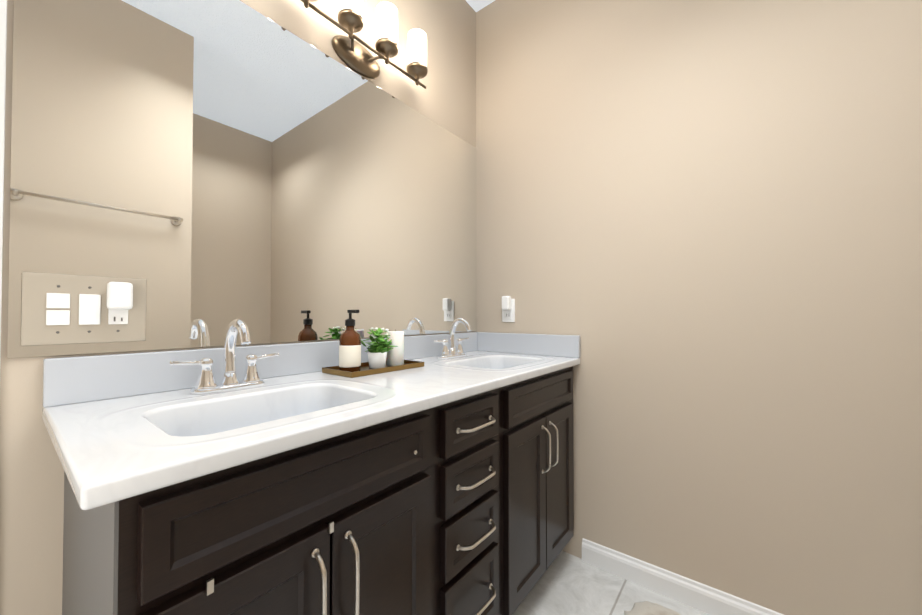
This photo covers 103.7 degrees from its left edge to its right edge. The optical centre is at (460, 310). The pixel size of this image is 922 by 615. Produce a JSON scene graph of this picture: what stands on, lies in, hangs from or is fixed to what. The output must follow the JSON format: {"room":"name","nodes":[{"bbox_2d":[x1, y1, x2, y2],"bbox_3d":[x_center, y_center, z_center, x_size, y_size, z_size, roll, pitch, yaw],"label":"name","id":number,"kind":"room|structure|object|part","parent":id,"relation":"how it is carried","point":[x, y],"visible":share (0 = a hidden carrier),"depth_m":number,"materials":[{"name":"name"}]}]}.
{"room":"bathroom","nodes":[
{"label":"bathroom","id":0,"kind":"room"},
{"bbox_2d":[0,0,475,614],"bbox_3d":[-0.791,-0.265,0.932,0.120,2.740,2.920,-1,-1,38],"label":"wall","id":1,"kind":"structure","parent":0,"point":[30,524],"depth_m":0.75,"materials":[{"name":"beige paint"}]},
{"bbox_2d":[0,0,6,360],"bbox_3d":[-0.915,0.017,0.651,0.026,2.112,0.110,-1,-1,38],"label":"door frame","id":2,"kind":"structure","parent":1,"relation":"attached to","point":[3,21],"depth_m":0.70,"materials":[{"name":"white wood"}]},
{"bbox_2d":[7,0,476,357],"bbox_3d":[-0.388,-0.389,1.318,0.040,0.984,1.566,-1,-1,38],"label":"mirror","id":3,"kind":"object","parent":1,"relation":"attached to","point":[193,173],"visible":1,"depth_m":0.98,"materials":[{"name":"clear glass"}]},
{"bbox_2d":[300,0,427,88],"bbox_3d":[-0.343,-1.013,1.319,0.121,0.250,0.580,-1,-1,38],"label":"sconce","id":4,"kind":"object","parent":1,"relation":"attached to","point":[355,55],"visible":1,"depth_m":1.34,"materials":[{"name":"gold metal"}]},
{"bbox_3d":[-0.330,-1.066,1.309,0.080,0.144,0.560,-1,-1,38],"label":"lamp shade","id":5,"kind":"part","parent":4,"relation":"part of","materials":[{"name":"white glass"}]},
{"bbox_2d":[466,0,494,11],"bbox_3d":[0.201,-1.696,0.176,2.640,0.100,2.920,-1,-1,38],"label":"ceiling","id":6,"kind":"structure","parent":0,"point":[476,5],"depth_m":1.91,"materials":[{"name":"grey paint"}]},
{"bbox_2d":[512,551,708,614],"bbox_3d":[0.201,1.129,0.135,2.640,0.128,2.920,-1,-1,38],"label":"floor","id":7,"kind":"structure","parent":0,"point":[568,584],"depth_m":1.38,"materials":[{"name":"tile"}]},
{"bbox_2d":[42,317,579,614],"bbox_3d":[-0.157,0.553,1.154,0.583,1.054,1.522,-1,-1,38],"label":"bathroom vanity","id":8,"kind":"object","parent":7,"relation":"on","point":[230,478],"visible":1,"depth_m":0.76,"materials":[{"name":"brown wood"}]},
{"bbox_2d":[169,319,278,393],"bbox_3d":[-0.558,0.111,0.899,0.134,0.177,0.248,-1,-1,38],"label":"faucet","id":9,"kind":"object","parent":8,"relation":"on","point":[251,382],"depth_m":0.91,"materials":[{"name":"silver metal"}]},
{"bbox_2d":[322,310,423,377],"bbox_3d":[-0.292,0.102,1.247,0.160,0.204,0.310,-1,-1,38],"label":"tray","id":10,"kind":"object","parent":8,"relation":"on","point":[386,355],"visible":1,"depth_m":1.21,"materials":[{"name":"brown wood"}]},
{"bbox_2d":[339,310,360,371],"bbox_3d":[-0.354,0.098,1.163,0.074,0.199,0.068,-1,-1,38],"label":"bottle","id":11,"kind":"object","parent":10,"relation":"on","point":[349,340],"depth_m":1.14,"materials":[{"name":"brown glass"}]},
{"bbox_2d":[367,352,386,368],"bbox_3d":[-0.289,0.172,1.250,0.068,0.055,0.068,-1,-1,38],"label":"pot","id":12,"kind":"object","parent":10,"relation":"on","point":[376,360],"depth_m":1.22,"materials":[{"name":"white ceramic"}]},
{"bbox_2d":[361,328,397,352],"bbox_3d":[-0.286,0.110,1.249,0.118,0.095,0.135,-1,-1,38],"label":"plant","id":13,"kind":"object","parent":10,"relation":"on","point":[390,344],"depth_m":1.25,"materials":[{"name":"green plant"}]},
{"bbox_2d":[386,329,403,365],"bbox_3d":[-0.241,0.135,1.328,0.064,0.130,0.064,-1,-1,38],"label":"candle","id":14,"kind":"object","parent":10,"relation":"on","point":[395,356],"depth_m":1.30,"materials":[{"name":"white wax"}]},
{"bbox_2d":[433,317,471,358],"bbox_3d":[-0.008,0.121,1.603,0.134,0.177,0.248,-1,-1,38],"label":"faucet","id":15,"kind":"object","parent":8,"relation":"on","point":[453,353],"depth_m":1.61,"materials":[{"name":"silver metal"}]},
{"bbox_2d":[624,601,680,614],"bbox_3d":[0.626,1.068,0.903,0.566,0.016,0.817,-1,-1,38],"label":"bath mat","id":16,"kind":"object","parent":7,"relation":"on","point":[644,608],"visible":1,"depth_m":1.29,"materials":[{"name":"beige fabric"}]},
{"bbox_2d":[476,0,921,614],"bbox_3d":[1.112,-0.261,1.220,2.520,2.740,0.120,-1,-1,38],"label":"wall","id":17,"kind":"structure","parent":0,"point":[700,228],"depth_m":1.28,"materials":[{"name":"beige paint"}]},
{"bbox_2d":[502,299,514,321],"bbox_3d":[0.239,0.002,1.820,0.072,0.116,0.006,-1,-1,38],"label":"outlet","id":18,"kind":"object","parent":17,"relation":"attached to","point":[512,310],"visible":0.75,"depth_m":1.80,"materials":[{"name":"white plastic"}]},
{"bbox_2d":[502,296,510,318],"bbox_3d":[0.227,-0.013,1.804,0.042,0.115,0.034,-1,-1,38],"label":"plug","id":19,"kind":"object","parent":18,"relation":"attached to","point":[506,302],"visible":1,"depth_m":1.79,"materials":[{"name":"white plastic"}]},
{"bbox_2d":[582,538,783,614],"bbox_3d":[1.248,1.032,1.010,1.830,0.092,0.014,-1,-1,38],"label":"baseboard","id":20,"kind":"structure","parent":17,"relation":"attached to","point":[704,598],"depth_m":1.36,"materials":[{"name":"white wood"}]}
]}

